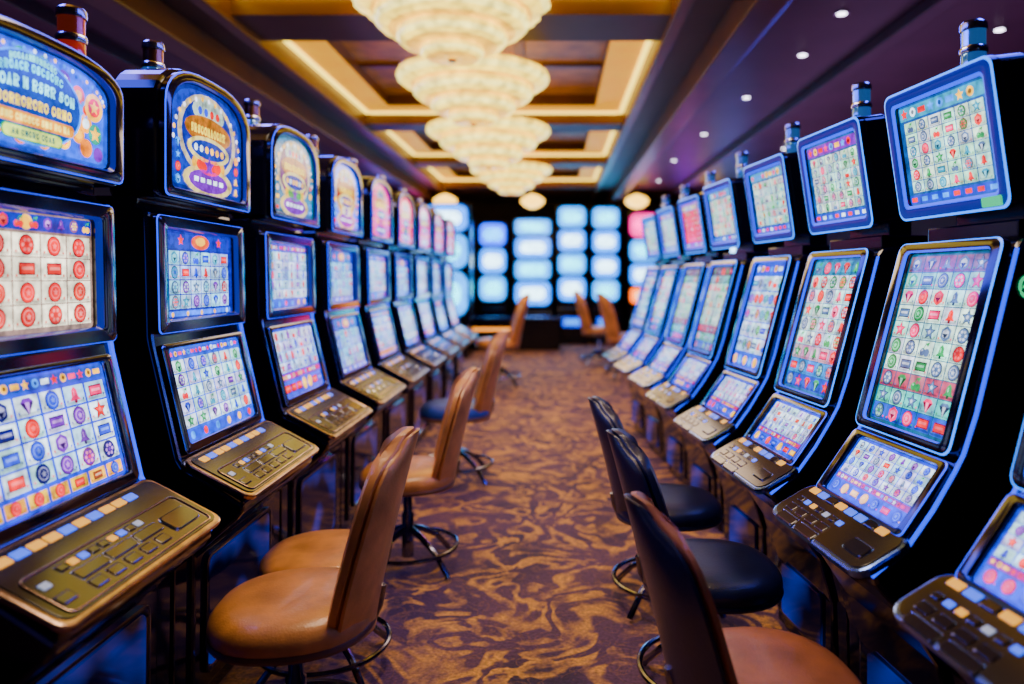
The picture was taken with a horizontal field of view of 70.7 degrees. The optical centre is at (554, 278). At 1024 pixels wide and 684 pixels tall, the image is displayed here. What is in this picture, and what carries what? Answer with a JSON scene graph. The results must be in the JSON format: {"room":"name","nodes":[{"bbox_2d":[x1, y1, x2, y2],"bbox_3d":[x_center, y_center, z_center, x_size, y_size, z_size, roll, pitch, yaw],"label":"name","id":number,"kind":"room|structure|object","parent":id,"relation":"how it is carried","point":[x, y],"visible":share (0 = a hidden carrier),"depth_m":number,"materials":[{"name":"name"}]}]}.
{"room":"games hall","nodes":[
{"label":"games hall","id":0,"kind":"room"},
{"bbox_2d":[94,187,232,217],"bbox_3d":[-6.100,-0.550,8.300,0.200,4.000,20.600,0,0,0],"label":"wall","id":1,"kind":"structure","parent":0,"point":[97,190],"depth_m":9.55,"materials":[{"name":"paint"}]},
{"bbox_2d":[219,337,788,683],"bbox_3d":[-0.250,1.500,8.300,11.900,0.100,21.000,0,0,0],"label":"floor","id":2,"kind":"structure","parent":0,"point":[530,596],"depth_m":3.68,"materials":[{"name":"carpet"}]},
{"bbox_2d":[0,4,219,683],"bbox_3d":[-1.344,0.341,1.770,0.752,2.218,0.850,0,0,0],"label":"machine","id":3,"kind":"object","parent":2,"relation":"on","point":[91,546],"visible":1,"depth_m":1.81,"materials":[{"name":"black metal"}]},
{"bbox_2d":[54,4,87,55],"bbox_3d":[-1.370,-0.659,2.040,0.112,0.218,0.112,0,0,0],"label":"signal light","id":4,"kind":"object","parent":3,"relation":"attached to","point":[71,19],"depth_m":2.01,"materials":[{"name":"red metal"}]},
{"bbox_2d":[94,40,318,683],"bbox_3d":[-1.344,0.286,2.640,0.752,2.328,0.850,0,0,0],"label":"machine","id":5,"kind":"object","parent":2,"relation":"on","point":[201,431],"visible":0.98,"depth_m":2.44,"materials":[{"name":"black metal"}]},
{"bbox_2d":[141,40,164,67],"bbox_3d":[-1.490,-0.769,2.670,0.112,0.218,0.112,0,0,0],"label":"signal light","id":6,"kind":"object","parent":5,"relation":"on","point":[153,50],"depth_m":2.64,"materials":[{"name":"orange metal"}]},
{"bbox_2d":[229,99,371,541],"bbox_3d":[-1.344,0.286,3.510,0.752,2.328,0.850,0,0,0],"label":"machine","id":7,"kind":"object","parent":2,"relation":"on","point":[295,393],"visible":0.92,"depth_m":3.36,"materials":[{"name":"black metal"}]},
{"bbox_2d":[243,99,260,123],"bbox_3d":[-1.490,-0.769,3.540,0.112,0.218,0.112,0,0,0],"label":"signal light","id":8,"kind":"object","parent":7,"relation":"on","point":[251,106],"depth_m":3.51,"materials":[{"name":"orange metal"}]},
{"bbox_2d":[205,426,419,683],"bbox_3d":[-0.717,0.947,2.147,0.619,0.993,0.512,0,0,-7],"label":"stool","id":9,"kind":"object","parent":2,"relation":"on","point":[293,618],"visible":1,"depth_m":2.00,"materials":[{"name":"beige leather"}]},
{"bbox_2d":[256,529,392,683],"bbox_3d":[-0.804,1.005,2.681,0.588,0.878,0.486,0,0,-1],"label":"stool","id":10,"kind":"object","parent":2,"relation":"on","point":[320,548],"visible":0.21,"depth_m":2.58,"materials":[{"name":"beige leather"}]},
{"bbox_2d":[303,135,405,528],"bbox_3d":[-1.344,0.286,4.380,0.752,2.328,0.850,0,0,0],"label":"machine","id":11,"kind":"object","parent":2,"relation":"on","point":[349,371],"visible":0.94,"depth_m":4.21,"materials":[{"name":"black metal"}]},
{"bbox_2d":[306,135,318,155],"bbox_3d":[-1.490,-0.769,4.410,0.112,0.218,0.112,0,0,0],"label":"signal light","id":12,"kind":"object","parent":11,"relation":"on","point":[313,138],"depth_m":4.39,"materials":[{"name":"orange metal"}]},
{"bbox_2d":[347,159,429,451],"bbox_3d":[-1.344,0.286,5.250,0.752,2.328,0.850,0,0,0],"label":"machine","id":13,"kind":"object","parent":2,"relation":"on","point":[374,311],"visible":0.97,"depth_m":5.11,"materials":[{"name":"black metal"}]},
{"bbox_2d":[347,159,356,166],"bbox_3d":[-1.490,-0.769,5.280,0.112,0.218,0.112,0,0,0],"label":"signal light","id":14,"kind":"object","parent":13,"relation":"on","point":[354,161],"depth_m":5.25,"materials":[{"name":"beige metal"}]},
{"bbox_2d":[376,176,445,446],"bbox_3d":[-1.344,0.286,6.120,0.752,2.328,0.850,0,0,0],"label":"machine","id":15,"kind":"object","parent":2,"relation":"on","point":[401,283],"visible":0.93,"depth_m":5.99,"materials":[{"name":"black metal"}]},
{"bbox_2d":[359,367,479,579],"bbox_3d":[-0.687,0.947,3.627,0.619,0.993,0.512,0,0,-8],"label":"stool","id":16,"kind":"object","parent":2,"relation":"on","point":[427,475],"visible":0.81,"depth_m":3.51,"materials":[{"name":"beige leather"}]},
{"bbox_2d":[398,189,458,436],"bbox_3d":[-1.344,0.286,6.990,0.752,2.328,0.850,0,0,0],"label":"machine","id":17,"kind":"object","parent":2,"relation":"on","point":[422,311],"visible":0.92,"depth_m":6.88,"materials":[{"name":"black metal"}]},
{"bbox_2d":[415,199,469,398],"bbox_3d":[-1.344,0.286,7.860,0.752,2.328,0.850,0,0,0],"label":"machine","id":18,"kind":"object","parent":2,"relation":"on","point":[435,299],"visible":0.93,"depth_m":7.76,"materials":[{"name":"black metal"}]},
{"bbox_2d":[424,203,472,358],"bbox_3d":[-2.000,0.025,13.395,0.860,2.850,0.810,0,0,0],"label":"tower","id":19,"kind":"object","parent":2,"relation":"on","point":[461,214],"visible":0.44,"depth_m":13.29,"materials":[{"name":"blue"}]},
{"bbox_2d":[429,207,477,380],"bbox_3d":[-1.344,0.286,8.730,0.752,2.328,0.850,0,0,0],"label":"machine","id":20,"kind":"object","parent":2,"relation":"on","point":[448,279],"visible":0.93,"depth_m":8.64,"materials":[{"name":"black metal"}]},
{"bbox_2d":[419,330,509,485],"bbox_3d":[-0.662,0.906,5.206,0.668,1.073,0.553,0,0,-6],"label":"stool","id":21,"kind":"object","parent":2,"relation":"on","point":[482,405],"visible":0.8,"depth_m":5.05,"materials":[{"name":"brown leather"}]},
{"bbox_2d":[477,222,508,315],"bbox_3d":[-1.400,0.085,16.295,0.680,2.730,0.810,0,0,0],"label":"tower","id":22,"kind":"object","parent":2,"relation":"on","point":[493,237],"visible":0.86,"depth_m":16.19,"materials":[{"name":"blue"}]},
{"bbox_2d":[476,294,530,387],"bbox_3d":[-0.714,0.821,9.757,0.774,1.242,0.640,0,0,-6],"label":"stool","id":23,"kind":"object","parent":2,"relation":"on","point":[514,338],"visible":0.79,"depth_m":9.58,"materials":[{"name":"beige leather"}]},
{"bbox_2d":[473,316,561,349],"bbox_3d":[-0.900,1.115,14.850,2.100,0.670,0.600,0,0,0],"label":"countertop","id":24,"kind":"structure","parent":2,"relation":"on","point":[538,332],"depth_m":14.60,"materials":[{"name":"black wood"}]},
{"bbox_2d":[512,218,552,315],"bbox_3d":[-0.500,0.040,16.295,0.900,2.820,0.810,0,0,0],"label":"tower","id":25,"kind":"object","parent":2,"relation":"on","point":[532,237],"visible":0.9,"depth_m":16.19,"materials":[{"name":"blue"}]},
{"bbox_2d":[556,205,587,343],"bbox_3d":[0.380,-0.105,16.295,0.700,3.110,0.810,0,0,0],"label":"tower","id":26,"kind":"object","parent":2,"relation":"on","point":[571,220],"visible":0.92,"depth_m":16.19,"materials":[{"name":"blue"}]},
{"bbox_2d":[573,291,605,365],"bbox_3d":[0.683,0.821,12.194,0.774,1.242,0.640,0,0,-5],"label":"stool","id":27,"kind":"object","parent":2,"relation":"on","point":[587,329],"visible":0.9,"depth_m":12.00,"materials":[{"name":"beige leather"}]},
{"bbox_2d":[590,206,621,343],"bbox_3d":[1.140,-0.095,16.295,0.680,3.090,0.810,0,0,0],"label":"tower","id":28,"kind":"object","parent":2,"relation":"on","point":[605,221],"visible":0.92,"depth_m":16.19,"materials":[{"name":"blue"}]},
{"bbox_2d":[596,293,626,379],"bbox_3d":[0.984,0.821,10.588,0.774,1.242,0.640,0,0,-10],"label":"stool","id":29,"kind":"object","parent":2,"relation":"on","point":[613,336],"visible":0.7,"depth_m":10.38,"materials":[{"name":"beige leather"}]},
{"bbox_2d":[603,196,678,438],"bbox_3d":[0.914,0.331,6.718,0.882,2.238,0.615,0,0,-7],"label":"machine","id":30,"kind":"object","parent":2,"relation":"on","point":[650,229],"visible":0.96,"depth_m":6.67,"materials":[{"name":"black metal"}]},
{"bbox_2d":[641,215,663,259],"bbox_3d":[0.939,-0.388,6.719,0.220,0.408,0.493,0,0,0],"label":"monitor","id":31,"kind":"object","parent":30,"relation":"on","point":[650,229],"depth_m":6.69,"materials":[{"name":"white"}]},
{"bbox_2d":[662,196,669,208],"bbox_3d":[1.052,-0.679,6.835,0.112,0.218,0.112,0,0,-7],"label":"signal light","id":32,"kind":"object","parent":30,"relation":"attached to","point":[665,199],"depth_m":6.80,"materials":[{"name":"metal"}]},
{"bbox_2d":[626,212,659,331],"bbox_3d":[2.000,-0.030,16.295,0.720,2.960,0.810,0,0,0],"label":"tower","id":33,"kind":"object","parent":2,"relation":"on","point":[637,262],"visible":0.45,"depth_m":16.19,"materials":[{"name":"black"}]},
{"bbox_2d":[613,185,700,463],"bbox_3d":[0.954,0.331,5.938,0.882,2.238,0.615,0,0,-7],"label":"machine","id":34,"kind":"object","parent":2,"relation":"on","point":[668,218],"visible":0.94,"depth_m":5.86,"materials":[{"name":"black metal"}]},
{"bbox_2d":[632,269,681,373],"bbox_3d":[0.805,0.335,5.685,0.404,0.832,0.011,0,0,-7],"label":"light","id":35,"kind":"object","parent":34,"relation":"attached to","point":[658,343],"depth_m":5.70,"materials":[{"name":"glass"}]},
{"bbox_2d":[657,205,684,256],"bbox_3d":[0.979,-0.388,5.939,0.220,0.408,0.493,0,0,0],"label":"monitor","id":36,"kind":"object","parent":34,"relation":"on","point":[668,218],"depth_m":5.88,"materials":[{"name":"white"}]},
{"bbox_2d":[680,185,689,199],"bbox_3d":[1.092,-0.679,6.056,0.112,0.218,0.112,0,0,-7],"label":"signal light","id":37,"kind":"object","parent":34,"relation":"attached to","point":[684,188],"depth_m":6.03,"materials":[{"name":"metal"}]},
{"bbox_2d":[588,396,726,619],"bbox_3d":[0.457,0.987,3.248,0.619,0.914,0.512,0,0,-2],"label":"stool","id":38,"kind":"object","parent":2,"relation":"on","point":[690,508],"visible":0.5,"depth_m":3.13,"materials":[{"name":"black leather"}]},
{"bbox_2d":[628,171,729,484],"bbox_3d":[1.004,0.331,5.168,0.882,2.238,0.615,0,0,-7],"label":"machine","id":39,"kind":"object","parent":2,"relation":"on","point":[692,211],"visible":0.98,"depth_m":5.11,"materials":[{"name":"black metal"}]},
{"bbox_2d":[652,267,708,388],"bbox_3d":[0.855,0.335,4.915,0.404,0.832,0.011,0,0,-7],"label":"light","id":40,"kind":"object","parent":39,"relation":"attached to","point":[656,382],"depth_m":4.93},
{"bbox_2d":[678,194,718,253],"bbox_3d":[1.028,-0.388,5.169,0.220,0.408,0.493,0,0,0],"label":"monitor","id":41,"kind":"object","parent":39,"relation":"on","point":[692,211],"depth_m":5.12,"materials":[{"name":"red"}]},
{"bbox_2d":[705,171,715,186],"bbox_3d":[1.142,-0.679,5.285,0.112,0.218,0.112,0,0,-7],"label":"signal light","id":42,"kind":"object","parent":39,"relation":"attached to","point":[710,175],"depth_m":5.25,"materials":[{"name":"metal"}]},
{"bbox_2d":[606,428,783,683],"bbox_3d":[0.486,0.982,2.498,0.619,0.924,0.512,0,0,-2],"label":"stool","id":43,"kind":"object","parent":2,"relation":"on","point":[740,578],"visible":0.49,"depth_m":2.38,"materials":[{"name":"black leather"}]},
{"bbox_2d":[645,152,768,533],"bbox_3d":[1.029,0.331,4.368,0.882,2.238,0.615,0,0,-7],"label":"machine","id":44,"kind":"object","parent":2,"relation":"on","point":[726,204],"visible":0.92,"depth_m":4.25,"materials":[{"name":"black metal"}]},
{"bbox_2d":[674,265,742,410],"bbox_3d":[0.880,0.335,4.115,0.404,0.832,0.011,0,0,-7],"label":"light","id":45,"kind":"object","parent":44,"relation":"attached to","point":[713,370],"depth_m":4.13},
{"bbox_2d":[703,177,755,249],"bbox_3d":[1.054,-0.388,4.369,0.220,0.408,0.493,0,0,0],"label":"monitor","id":46,"kind":"object","parent":44,"relation":"on","point":[726,204],"depth_m":4.26,"materials":[{"name":"multicoloured"}]},
{"bbox_2d":[736,152,748,177],"bbox_3d":[1.167,-0.679,4.486,0.112,0.218,0.112,0,0,-7],"label":"signal light","id":47,"kind":"object","parent":44,"relation":"attached to","point":[742,157],"depth_m":4.46,"materials":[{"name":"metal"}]},
{"bbox_2d":[730,247,735,252],"bbox_3d":[3.900,0.235,16.295,0.760,2.430,0.810,0,0,0],"label":"tower","id":48,"kind":"object","parent":2,"relation":"on","point":[732,250],"visible":0.03,"depth_m":16.19,"materials":[{"name":"white plastic"}]},
{"bbox_2d":[624,491,861,683],"bbox_3d":[0.477,0.987,1.813,0.619,0.914,0.512,0,0,-8],"label":"stool","id":49,"kind":"object","parent":2,"relation":"on","point":[696,648],"visible":1,"depth_m":1.71,"materials":[{"name":"brown leather"}]},
{"bbox_2d":[673,123,829,560],"bbox_3d":[1.069,0.331,3.538,0.882,2.238,0.615,0,0,-7],"label":"machine","id":50,"kind":"object","parent":2,"relation":"on","point":[773,185],"visible":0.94,"depth_m":3.44,"materials":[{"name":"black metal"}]},
{"bbox_2d":[714,261,798,444],"bbox_3d":[0.920,0.335,3.285,0.404,0.832,0.011,0,0,-7],"label":"light","id":51,"kind":"object","parent":50,"relation":"attached to","point":[761,393],"depth_m":3.30,"materials":[{"name":"blue plastic"}]},
{"bbox_2d":[743,152,811,243],"bbox_3d":[1.093,-0.388,3.539,0.220,0.408,0.493,0,0,0],"label":"monitor","id":52,"kind":"object","parent":50,"relation":"on","point":[773,185],"depth_m":3.45,"materials":[{"name":"multicoloured"}]},
{"bbox_2d":[785,123,800,152],"bbox_3d":[1.207,-0.679,3.655,0.112,0.218,0.112,0,0,-7],"label":"signal light","id":53,"kind":"object","parent":50,"relation":"attached to","point":[792,130],"depth_m":3.63,"materials":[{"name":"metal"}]},
{"bbox_2d":[711,82,926,668],"bbox_3d":[1.099,0.331,2.788,0.882,2.238,0.615,0,0,-7],"label":"machine","id":54,"kind":"object","parent":2,"relation":"on","point":[846,167],"visible":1,"depth_m":2.67,"materials":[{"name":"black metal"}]},
{"bbox_2d":[770,256,878,494],"bbox_3d":[0.950,0.335,2.535,0.404,0.832,0.011,0,0,-7],"label":"light","id":55,"kind":"object","parent":54,"relation":"attached to","point":[833,429],"depth_m":2.55,"materials":[{"name":"plastic"}]},
{"bbox_2d":[797,114,899,234],"bbox_3d":[1.123,-0.388,2.789,0.220,0.408,0.493,0,0,0],"label":"monitor","id":56,"kind":"object","parent":54,"relation":"on","point":[846,167],"depth_m":2.68,"materials":[{"name":"multicoloured"}]},
{"bbox_2d":[851,82,871,116],"bbox_3d":[1.237,-0.679,2.905,0.112,0.218,0.112,0,0,-7],"label":"signal light","id":57,"kind":"object","parent":54,"relation":"attached to","point":[861,105],"depth_m":2.88,"materials":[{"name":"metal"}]},
{"bbox_2d":[773,18,1023,683],"bbox_3d":[1.144,0.331,2.088,0.882,2.238,0.615,0,0,-7],"label":"machine","id":58,"kind":"object","parent":2,"relation":"on","point":[903,502],"visible":0.99,"depth_m":1.97,"materials":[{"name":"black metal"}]},
{"bbox_2d":[871,248,1018,578],"bbox_3d":[0.995,0.335,1.835,0.404,0.832,0.011,0,0,-7],"label":"light","id":59,"kind":"object","parent":58,"relation":"attached to","point":[963,497],"depth_m":1.85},
{"bbox_2d":[884,52,1023,220],"bbox_3d":[1.169,-0.388,2.089,0.220,0.408,0.493,0,0,0],"label":"monitor","id":60,"kind":"object","parent":58,"relation":"on","point":[956,135],"depth_m":2.02,"materials":[{"name":"multicoloured"}]},
{"bbox_2d":[959,18,988,64],"bbox_3d":[1.282,-0.679,2.205,0.112,0.218,0.112,0,0,-7],"label":"signal light","id":61,"kind":"object","parent":58,"relation":"attached to","point":[972,32],"depth_m":2.18,"materials":[{"name":"metal"}]},
{"bbox_2d":[981,195,1002,207],"bbox_3d":[1.158,-0.206,1.908,0.010,0.029,0.070,0,0,-7],"label":"indicator light","id":62,"kind":"object","parent":58,"relation":"attached to","point":[987,201],"depth_m":1.91,"materials":[{"name":"green plastic"}]},
{"bbox_2d":[893,422,1023,683],"bbox_3d":[1.200,0.331,1.398,0.882,2.238,0.615,0,0,-7],"label":"machine","id":63,"kind":"object","parent":2,"relation":"on","point":[972,618],"visible":1,"depth_m":1.49,"materials":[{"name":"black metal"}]},
{"bbox_2d":[1011,487,1017,492],"bbox_3d":[0.994,0.335,1.607,0.404,0.832,0.011,0,0,-7],"label":"light","id":64,"kind":"object","parent":63,"relation":"attached to","point":[1014,490],"depth_m":1.61,"materials":[{"name":"blue plastic"}]},
{"bbox_2d":[0,0,1023,201],"bbox_3d":[-0.250,-2.325,8.300,11.500,0.650,20.600,0,0,0],"label":"ceiling","id":65,"kind":"structure","parent":0,"point":[335,35],"depth_m":7.22,"materials":[{"name":"brown paint"}]},
{"bbox_2d":[283,41,368,113],"bbox_3d":[-2.415,-2.138,7.675,0.050,0.025,3.190,0,0,0],"label":"trim","id":66,"kind":"structure","parent":65,"relation":"attached to","point":[290,44],"depth_m":7.48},
{"bbox_2d":[386,131,415,155],"bbox_3d":[-2.415,-2.138,11.100,0.050,0.025,2.640,0,0,0],"label":"trim","id":67,"kind":"structure","parent":65,"relation":"attached to","point":[390,133],"depth_m":11.22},
{"bbox_2d":[428,168,443,180],"bbox_3d":[-2.415,-2.138,14.275,0.050,0.025,2.590,0,0,0],"label":"trim","id":68,"kind":"structure","parent":65,"relation":"attached to","point":[431,169],"depth_m":14.65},
{"bbox_2d":[433,185,456,202],"bbox_3d":[-2.350,-1.755,15.400,0.500,0.490,0.500,0,0,0],"label":"pendant lamp","id":69,"kind":"object","parent":65,"relation":"hanging from","point":[444,198],"visible":0.73,"depth_m":15.22,"materials":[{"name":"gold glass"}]},
{"bbox_2d":[352,0,550,65],"bbox_3d":[-0.770,-1.888,5.400,1.474,0.524,1.464,0,0,0],"label":"chandelier","id":70,"kind":"object","parent":65,"relation":"hanging from","point":[444,32],"visible":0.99,"depth_m":5.16,"materials":[{"name":"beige glass"}]},
{"bbox_2d":[396,52,548,126],"bbox_3d":[-0.770,-1.868,6.800,1.431,0.845,1.421,0,0,0],"label":"chandelier","id":71,"kind":"object","parent":65,"relation":"hanging from","point":[488,90],"visible":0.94,"depth_m":6.43,"materials":[{"name":"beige glass"}]},
{"bbox_2d":[360,63,601,67],"bbox_3d":[-0.785,-2.275,7.675,2.570,0.040,0.100,0,0,0],"label":"trim","id":72,"kind":"structure","parent":65,"relation":"attached to","point":[363,65],"depth_m":7.63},
{"bbox_2d":[426,114,549,169],"bbox_3d":[-0.770,-1.760,8.350,1.431,0.990,1.421,0,0,0],"label":"chandelier","id":73,"kind":"object","parent":65,"relation":"hanging from","point":[504,142],"visible":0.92,"depth_m":7.98,"materials":[{"name":"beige glass"}]},
{"bbox_2d":[370,112,617,113],"bbox_3d":[-0.785,-2.138,9.265,3.190,0.025,0.050,0,0,0],"label":"trim","id":74,"kind":"structure","parent":65,"relation":"attached to","point":[370,112],"depth_m":9.25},
{"bbox_2d":[420,131,586,132],"bbox_3d":[-0.785,-2.275,11.100,2.570,0.040,0.100,0,0,0],"label":"trim","id":75,"kind":"structure","parent":65,"relation":"attached to","point":[420,131],"depth_m":11.05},
{"bbox_2d":[417,154,601,155],"bbox_3d":[-0.785,-2.138,12.415,3.190,0.025,0.050,0,0,0],"label":"trim","id":76,"kind":"structure","parent":65,"relation":"attached to","point":[417,154],"depth_m":12.39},
{"bbox_2d":[471,160,551,194],"bbox_3d":[-0.770,-1.738,12.700,1.431,0.525,1.421,0,0,0],"label":"chandelier","id":77,"kind":"object","parent":65,"relation":"hanging from","point":[518,176],"visible":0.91,"depth_m":12.33,"materials":[{"name":"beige glass"}]},
{"bbox_2d":[445,179,591,180],"bbox_3d":[-0.785,-2.138,15.565,3.190,0.025,0.050,0,0,0],"label":"trim","id":78,"kind":"structure","parent":65,"relation":"attached to","point":[445,179],"depth_m":15.54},
{"bbox_2d":[513,41,524,58],"bbox_3d":[-0.357,-2.272,7.675,0.100,0.045,2.490,0,0,0],"label":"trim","id":79,"kind":"structure","parent":65,"relation":"attached to","point":[518,46],"depth_m":7.03,"materials":[{"name":"brown wood"}]},
{"bbox_2d":[521,185,543,208],"bbox_3d":[-0.480,-1.755,15.400,0.500,0.490,0.500,0,0,0],"label":"pendant lamp","id":80,"kind":"object","parent":65,"relation":"hanging from","point":[532,201],"visible":0.83,"depth_m":15.24,"materials":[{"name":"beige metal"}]},
{"bbox_2d":[593,168,599,180],"bbox_3d":[0.845,-2.138,14.275,0.050,0.025,2.590,0,0,0],"label":"trim","id":81,"kind":"structure","parent":65,"relation":"attached to","point":[598,169],"depth_m":14.64,"materials":[{"name":"beige paint"}]},
{"bbox_2d":[603,131,614,155],"bbox_3d":[0.845,-2.138,11.100,0.050,0.025,2.640,0,0,0],"label":"trim","id":82,"kind":"structure","parent":65,"relation":"attached to","point":[612,132],"depth_m":11.21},
{"bbox_2d":[619,41,651,113],"bbox_3d":[0.845,-2.138,7.675,0.050,0.025,3.190,0,0,0],"label":"trim","id":83,"kind":"structure","parent":65,"relation":"attached to","point":[647,43],"depth_m":7.48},
{"bbox_2d":[625,185,648,208],"bbox_3d":[1.750,-1.755,15.400,0.500,0.490,0.500,0,0,0],"label":"pendant lamp","id":84,"kind":"object","parent":65,"relation":"hanging from","point":[636,201],"visible":0.98,"depth_m":15.25,"materials":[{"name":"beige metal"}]},
{"bbox_2d":[741,95,751,98],"bbox_3d":[2.100,-1.992,7.900,0.110,0.016,0.110,0,0,0],"label":"recessed light","id":85,"kind":"object","parent":65,"relation":"in","point":[746,96],"visible":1,"depth_m":7.88,"materials":[{"name":"metal"}]},
{"bbox_2d":[796,52,808,56],"bbox_3d":[2.200,-1.992,6.400,0.110,0.016,0.110,0,0,0],"label":"recessed light","id":86,"kind":"object","parent":65,"relation":"in","point":[801,54],"visible":1,"depth_m":6.38,"materials":[{"name":"metal"}]},
{"bbox_2d":[834,10,849,16],"bbox_3d":[2.150,-1.992,5.400,0.110,0.016,0.110,0,0,0],"label":"recessed light","id":87,"kind":"object","parent":65,"relation":"in","point":[839,13],"visible":1,"depth_m":5.38,"materials":[{"name":"metal"}]},
{"bbox_2d":[991,26,1007,31],"bbox_3d":[3.550,-1.992,5.750,0.110,0.016,0.110,0,0,0],"label":"recessed light","id":88,"kind":"object","parent":65,"relation":"in","point":[1001,28],"visible":1,"depth_m":5.72,"materials":[{"name":"metal"}]},
{"bbox_2d":[413,202,767,331],"bbox_3d":[-0.250,-0.550,18.700,11.500,4.000,0.200,0,0,0],"label":"wall","id":89,"kind":"structure","parent":0,"point":[482,211],"depth_m":18.60,"materials":[{"name":"paint"}]},
{"bbox_2d":[0,0,362,176],"bbox_3d":[-3.825,-1.948,8.300,0.150,0.115,20.600,0,0,0],"label":"trim","id":90,"kind":"structure","parent":89,"relation":"attached to","point":[31,12],"depth_m":5.48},
{"bbox_2d":[82,0,436,202],"bbox_3d":[-2.940,-1.897,8.300,0.220,0.215,20.600,0,0,0],"label":"trim","id":91,"kind":"structure","parent":89,"relation":"attached to","point":[151,19],"depth_m":6.49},
{"bbox_2d":[190,0,459,202],"bbox_3d":[-2.500,-1.972,8.300,0.100,0.065,20.600,0,0,0],"label":"trim","id":92,"kind":"structure","parent":89,"relation":"attached to","point":[210,7],"depth_m":6.83,"materials":[{"name":"paint"}]},
{"bbox_2d":[589,0,694,203],"bbox_3d":[0.930,-1.972,8.300,0.100,0.065,20.600,0,0,0],"label":"trim","id":93,"kind":"structure","parent":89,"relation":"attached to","point":[682,8],"depth_m":6.87,"materials":[{"name":"paint"}]},
{"bbox_2d":[605,0,789,205],"bbox_3d":[1.390,-1.887,8.300,0.220,0.235,20.600,0,0,0],"label":"trim","id":94,"kind":"structure","parent":89,"relation":"attached to","point":[743,23],"depth_m":6.38,"materials":[{"name":"paint"}]},
{"bbox_2d":[617,0,792,205],"bbox_3d":[1.560,-1.948,8.300,0.120,0.115,20.600,0,0,0],"label":"trim","id":95,"kind":"structure","parent":89,"relation":"attached to","point":[790,1],"depth_m":6.67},
{"bbox_2d":[658,0,961,204],"bbox_3d":[2.725,-1.958,8.300,0.150,0.095,20.600,0,0,0],"label":"trim","id":96,"kind":"structure","parent":89,"relation":"attached to","point":[926,11],"depth_m":6.72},
{"bbox_2d":[768,215,955,251],"bbox_3d":[5.600,-0.550,8.300,0.200,4.000,20.600,0,0,0],"label":"wall","id":97,"kind":"structure","parent":0,"point":[918,227],"depth_m":10.86,"materials":[{"name":"paint"}]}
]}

